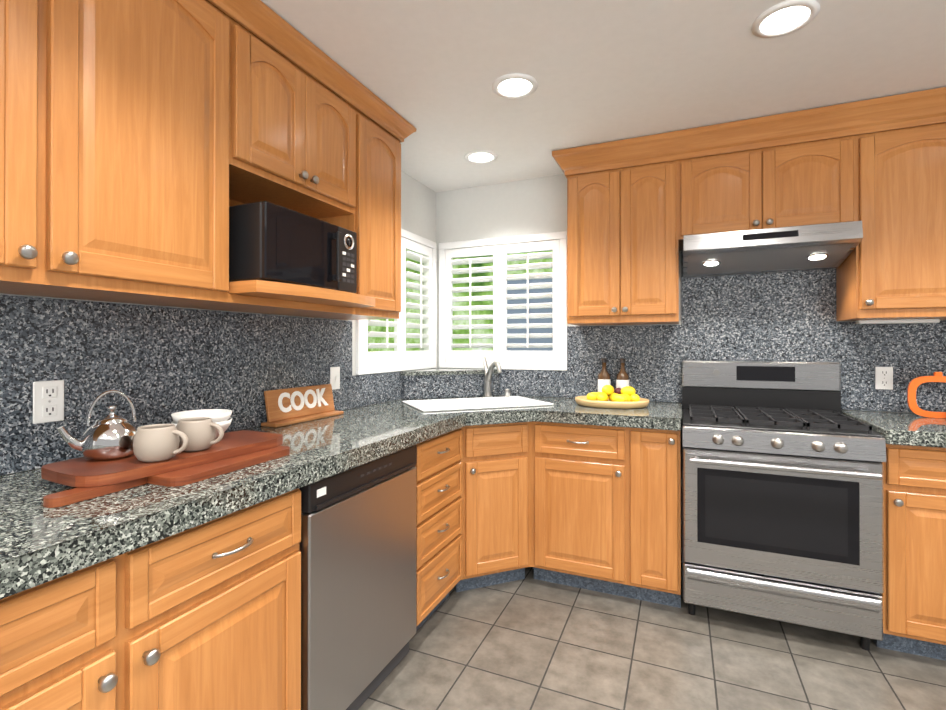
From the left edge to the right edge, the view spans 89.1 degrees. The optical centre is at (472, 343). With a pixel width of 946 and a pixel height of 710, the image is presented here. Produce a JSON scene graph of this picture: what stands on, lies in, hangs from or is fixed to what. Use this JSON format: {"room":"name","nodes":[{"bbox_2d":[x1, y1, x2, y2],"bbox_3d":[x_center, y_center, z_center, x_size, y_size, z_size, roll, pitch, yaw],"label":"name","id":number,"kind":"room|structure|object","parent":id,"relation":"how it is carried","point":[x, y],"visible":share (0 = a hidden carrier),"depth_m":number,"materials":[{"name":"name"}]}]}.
{"room":"kitchen","nodes":[
{"label":"kitchen","id":0,"kind":"room"},
{"bbox_2d":[0,171,435,375],"bbox_3d":[-1.358,0.086,1.167,0.120,2.420,5.200,0,0,23],"label":"wall","id":1,"kind":"structure","parent":0,"point":[418,208],"depth_m":3.23,"materials":[{"name":"paint"}]},
{"bbox_2d":[0,0,239,307],"bbox_3d":[-1.128,-0.591,1.104,0.346,0.915,1.057,0,0,23],"label":"upper cabinet","id":2,"kind":"object","parent":1,"relation":"attached to","point":[145,145],"depth_m":1.22,"materials":[{"name":"brown wood"}]},
{"bbox_2d":[229,201,356,292],"bbox_3d":[-0.712,-0.326,1.799,0.385,0.256,0.470,0,0,23],"label":"microwave","id":3,"kind":"object","parent":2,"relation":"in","point":[270,241],"visible":0.81,"depth_m":1.61,"materials":[{"name":"black plastic"}]},
{"bbox_2d":[0,295,431,475],"bbox_3d":[-1.041,0.109,1.730,0.014,0.474,3.886,0,0,23],"label":"backsplash","id":4,"kind":"structure","parent":1,"relation":"attached to","point":[157,365],"depth_m":1.62,"materials":[{"name":"stone"}]},
{"bbox_2d":[33,380,63,423],"bbox_3d":[-1.192,0.162,1.351,0.009,0.116,0.072,0,0,23],"label":"electrical outlet","id":5,"kind":"object","parent":4,"relation":"attached to","point":[48,401],"visible":1,"depth_m":1.35,"materials":[{"name":"white plastic"}]},
{"bbox_2d":[330,367,339,389],"bbox_3d":[-0.705,0.176,2.470,0.016,0.116,0.072,0,0,23],"label":"outlet","id":6,"kind":"object","parent":4,"relation":"attached to","point":[335,377],"visible":0.92,"depth_m":2.46,"materials":[{"name":"white plastic"}]},
{"bbox_2d":[232,4,359,219],"bbox_3d":[-0.791,-0.809,1.884,0.346,0.473,0.640,0,0,23],"label":"upper cabinet","id":7,"kind":"object","parent":1,"relation":"attached to","point":[296,132],"depth_m":1.77,"materials":[{"name":"brown wood"}]},
{"bbox_2d":[292,104,407,319],"bbox_3d":[-0.591,-0.587,2.347,0.346,0.915,0.370,0,0,23],"label":"upper cabinet","id":8,"kind":"object","parent":1,"relation":"attached to","point":[377,227],"depth_m":2.23,"materials":[{"name":"brown wood"}]},
{"bbox_2d":[356,228,435,374],"bbox_3d":[-0.474,-0.281,3.085,0.101,0.910,0.920,0,0,23],"label":"window shutters","id":9,"kind":"object","parent":1,"relation":"attached to","point":[399,358],"visible":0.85,"depth_m":3.16,"materials":[{"name":"white paint"}]},
{"bbox_2d":[261,0,945,191],"bbox_3d":[0.639,-1.152,0.374,4.420,0.050,5.320,0,0,23],"label":"ceiling","id":10,"kind":"structure","parent":0,"point":[599,71],"depth_m":1.93,"materials":[{"name":"paint"}]},
{"bbox_2d":[464,150,497,162],"bbox_3d":[0.049,-1.112,2.862,0.199,0.010,0.199,0,0,-22],"label":"recessed light","id":11,"kind":"object","parent":10,"relation":"in","point":[474,156],"depth_m":2.86,"materials":[{"name":"white paint"}]},
{"bbox_2d":[492,73,537,98],"bbox_3d":[0.181,-1.115,2.086,0.199,0.010,0.199,0,0,-22],"label":"recessed light","id":12,"kind":"object","parent":10,"relation":"in","point":[513,85],"depth_m":2.08,"materials":[{"name":"white paint"}]},
{"bbox_2d":[751,0,819,37],"bbox_3d":[1.074,-1.117,1.656,0.199,0.010,0.199,0,0,-22],"label":"recessed light","id":13,"kind":"object","parent":10,"relation":"in","point":[788,15],"depth_m":1.65,"materials":[{"name":"white paint"}]},
{"bbox_2d":[358,562,945,709],"bbox_3d":[0.639,1.318,0.364,4.420,0.050,5.320,0,0,23],"label":"floor","id":14,"kind":"structure","parent":0,"point":[529,642],"depth_m":1.96,"materials":[{"name":"tile"}]},
{"bbox_2d":[0,488,300,709],"bbox_3d":[-0.996,0.852,1.044,0.631,0.888,1.069,0,0,23],"label":"base cabinet","id":15,"kind":"object","parent":14,"relation":"on","point":[206,616],"depth_m":1.05,"materials":[{"name":"brown wood"}]},
{"bbox_2d":[415,425,475,630],"bbox_3d":[-0.399,0.857,2.363,0.681,0.888,0.532,0,0,23],"label":"base cabinet","id":16,"kind":"object","parent":14,"relation":"on","point":[446,463],"depth_m":2.26,"materials":[{"name":"brown wood"}]},
{"bbox_2d":[0,389,519,599],"bbox_3d":[-0.730,0.346,1.600,0.690,0.123,3.906,0,0,23],"label":"countertop","id":17,"kind":"structure","parent":16,"relation":"on","point":[40,544],"depth_m":1.13,"materials":[{"name":"stone"}]},
{"bbox_2d":[43,445,289,507],"bbox_3d":[-0.793,0.336,1.294,0.261,0.020,0.603,0,0,23],"label":"cutting board","id":18,"kind":"object","parent":17,"relation":"on","point":[188,475],"visible":0.71,"depth_m":1.19,"materials":[{"name":"brown wood"}]},
{"bbox_2d":[41,430,282,486],"bbox_3d":[-0.836,0.312,1.376,0.256,0.026,0.580,0,0,27],"label":"cutting board","id":19,"kind":"object","parent":18,"relation":"on","point":[80,472],"visible":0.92,"depth_m":1.21,"materials":[{"name":"brown wood"}]},
{"bbox_2d":[57,390,136,459],"bbox_3d":[-0.963,0.210,1.253,0.131,0.178,0.170,0,0,23],"label":"teapot","id":20,"kind":"object","parent":19,"relation":"on","point":[110,435],"visible":0.85,"depth_m":1.23,"materials":[{"name":"silver metal"}]},
{"bbox_2d":[133,424,188,461],"bbox_3d":[-0.806,0.255,1.235,0.124,0.086,0.102,0,0,23],"label":"mug","id":21,"kind":"object","parent":19,"relation":"on","point":[156,442],"visible":1,"depth_m":1.21,"materials":[{"name":"beige ceramic"}]},
{"bbox_2d":[176,417,223,451],"bbox_3d":[-0.776,0.256,1.355,0.124,0.086,0.102,0,0,23],"label":"mug","id":22,"kind":"object","parent":19,"relation":"on","point":[199,432],"visible":0.9,"depth_m":1.33,"materials":[{"name":"beige ceramic"}]},
{"bbox_2d":[171,409,231,438],"bbox_3d":[-0.841,0.256,1.493,0.166,0.086,0.166,0,0,23],"label":"bowls","id":23,"kind":"object","parent":19,"relation":"on","point":[222,418],"visible":0.33,"depth_m":1.49,"materials":[{"name":"white ceramic"}]},
{"bbox_2d":[261,384,343,427],"bbox_3d":[-0.771,0.275,2.215,0.085,0.150,0.440,0,0,23],"label":"sign","id":24,"kind":"object","parent":17,"relation":"on","point":[287,406],"visible":1,"depth_m":2.18,"materials":[{"name":"brown wood"}]},
{"bbox_2d":[400,368,498,398],"bbox_3d":[-0.134,0.264,3.183,0.498,0.177,0.498,0,0,23],"label":"backsplash","id":25,"kind":"structure","parent":17,"relation":"on","point":[437,383],"depth_m":3.15,"materials":[{"name":"stone"}]},
{"bbox_2d":[402,389,553,411],"bbox_3d":[0.020,0.349,2.825,0.870,0.119,0.870,0,0,23],"label":"sink","id":26,"kind":"object","parent":17,"relation":"in","point":[507,403],"depth_m":2.89,"materials":[{"name":"white ceramic"}]},
{"bbox_2d":[482,357,501,396],"bbox_3d":[0.122,0.219,3.151,0.202,0.268,0.202,0,0,23],"label":"faucet","id":27,"kind":"object","parent":17,"relation":"on","point":[488,378],"visible":0.96,"depth_m":3.19,"materials":[{"name":"silver metal"}]},
{"bbox_2d":[299,445,416,709],"bbox_3d":[-0.627,0.850,1.819,0.601,0.874,0.637,0,0,23],"label":"dishwasher","id":28,"kind":"object","parent":16,"relation":"in","point":[357,546],"visible":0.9,"depth_m":1.62,"materials":[{"name":"grey metal"}]},
{"bbox_2d":[472,396,681,430],"bbox_3d":[0.614,0.376,2.621,0.966,0.071,0.966,0,0,23],"label":"countertop","id":29,"kind":"structure","parent":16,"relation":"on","point":[657,415],"depth_m":2.50,"materials":[{"name":"stone"}]},
{"bbox_2d":[575,385,648,408],"bbox_3d":[0.789,0.294,2.744,0.410,0.116,0.320,0,0,23],"label":"tray","id":30,"kind":"object","parent":29,"relation":"on","point":[626,397],"visible":1,"depth_m":2.69,"materials":[{"name":"yellow"}]},
{"bbox_2d":[598,358,628,391],"bbox_3d":[0.861,0.221,2.947,0.210,0.264,0.090,0,0,23],"label":"oil bottles","id":31,"kind":"object","parent":29,"relation":"on","point":[622,379],"visible":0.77,"depth_m":2.93,"materials":[{"name":"brown glass"}]},
{"bbox_2d":[476,422,529,587],"bbox_3d":[0.105,0.858,2.577,0.356,0.888,0.356,0,0,23],"label":"base cabinet","id":32,"kind":"object","parent":14,"relation":"on","point":[502,450],"depth_m":2.53,"materials":[{"name":"brown wood"}]},
{"bbox_2d":[530,422,680,607],"bbox_3d":[0.765,0.858,2.713,0.748,0.888,0.662,0,0,23],"label":"base cabinet","id":33,"kind":"object","parent":14,"relation":"on","point":[605,509],"visible":1,"depth_m":2.43,"materials":[{"name":"brown wood"}]},
{"bbox_2d":[682,361,885,650],"bbox_3d":[1.445,0.699,2.370,0.754,1.204,0.722,0,0,23],"label":"range","id":34,"kind":"object","parent":14,"relation":"on","point":[782,497],"visible":1,"depth_m":2.12,"materials":[{"name":"grey metal"}]},
{"bbox_2d":[872,443,945,660],"bbox_3d":[2.099,0.856,2.154,0.601,0.888,0.631,0,0,23],"label":"base cabinet","id":35,"kind":"object","parent":14,"relation":"on","point":[913,595],"visible":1,"depth_m":1.93,"materials":[{"name":"brown wood"}]},
{"bbox_2d":[841,410,945,447],"bbox_3d":[2.405,0.380,2.007,1.281,0.060,0.661,0,0,23],"label":"countertop","id":36,"kind":"structure","parent":35,"relation":"on","point":[907,429],"depth_m":2.03,"materials":[{"name":"stone"}]},
{"bbox_2d":[907,372,945,417],"bbox_3d":[2.198,0.241,2.271,0.215,0.217,0.022,0,0,31],"label":"decor","id":37,"kind":"object","parent":36,"relation":"on","point":[914,384],"visible":1,"depth_m":2.29,"materials":[{"name":"orange paint"}]},
{"bbox_2d":[436,174,904,561],"bbox_3d":[1.671,0.092,2.755,4.420,2.420,0.120,0,0,23],"label":"wall","id":38,"kind":"structure","parent":0,"point":[526,207],"depth_m":3.33,"materials":[{"name":"paint"}]},
{"bbox_2d":[439,231,567,370],"bbox_3d":[0.192,-0.280,3.341,0.940,0.910,0.101,0,0,23],"label":"window shutters","id":39,"kind":"object","parent":38,"relation":"attached to","point":[499,249],"visible":0.92,"depth_m":3.31,"materials":[{"name":"white paint"}]},
{"bbox_2d":[459,250,945,469],"bbox_3d":[1.424,0.084,2.789,3.700,1.338,0.014,0,0,23],"label":"backsplash","id":40,"kind":"structure","parent":38,"relation":"attached to","point":[779,317],"depth_m":2.71,"materials":[{"name":"stone"}]},
{"bbox_2d":[875,367,892,389],"bbox_3d":[2.119,0.176,2.475,0.072,0.116,0.009,0,0,23],"label":"electrical outlet","id":41,"kind":"object","parent":40,"relation":"attached to","point":[883,377],"visible":1,"depth_m":2.47,"materials":[{"name":"white plastic"}]},
{"bbox_2d":[552,87,945,325],"bbox_3d":[1.789,-0.607,2.415,2.732,1.012,0.408,0,0,23],"label":"upper cabinet","id":42,"kind":"object","parent":38,"relation":"attached to","point":[638,208],"visible":0.94,"depth_m":2.39,"materials":[{"name":"brown wood"}]},
{"bbox_2d":[683,221,862,276],"bbox_3d":[1.503,-0.477,2.510,0.740,0.158,0.436,0,0,23],"label":"range hood","id":43,"kind":"object","parent":42,"relation":"attached to","point":[828,246],"visible":1,"depth_m":2.39,"materials":[{"name":"silver metal"}]},
{"label":"outside","id":44,"kind":"structure","parent":0,"visible":0},
{"bbox_2d":[368,250,552,351],"bbox_3d":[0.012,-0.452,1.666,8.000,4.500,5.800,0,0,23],"label":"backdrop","id":45,"kind":"structure","parent":44,"point":[482,331],"depth_m":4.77,"materials":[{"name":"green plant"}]}
]}

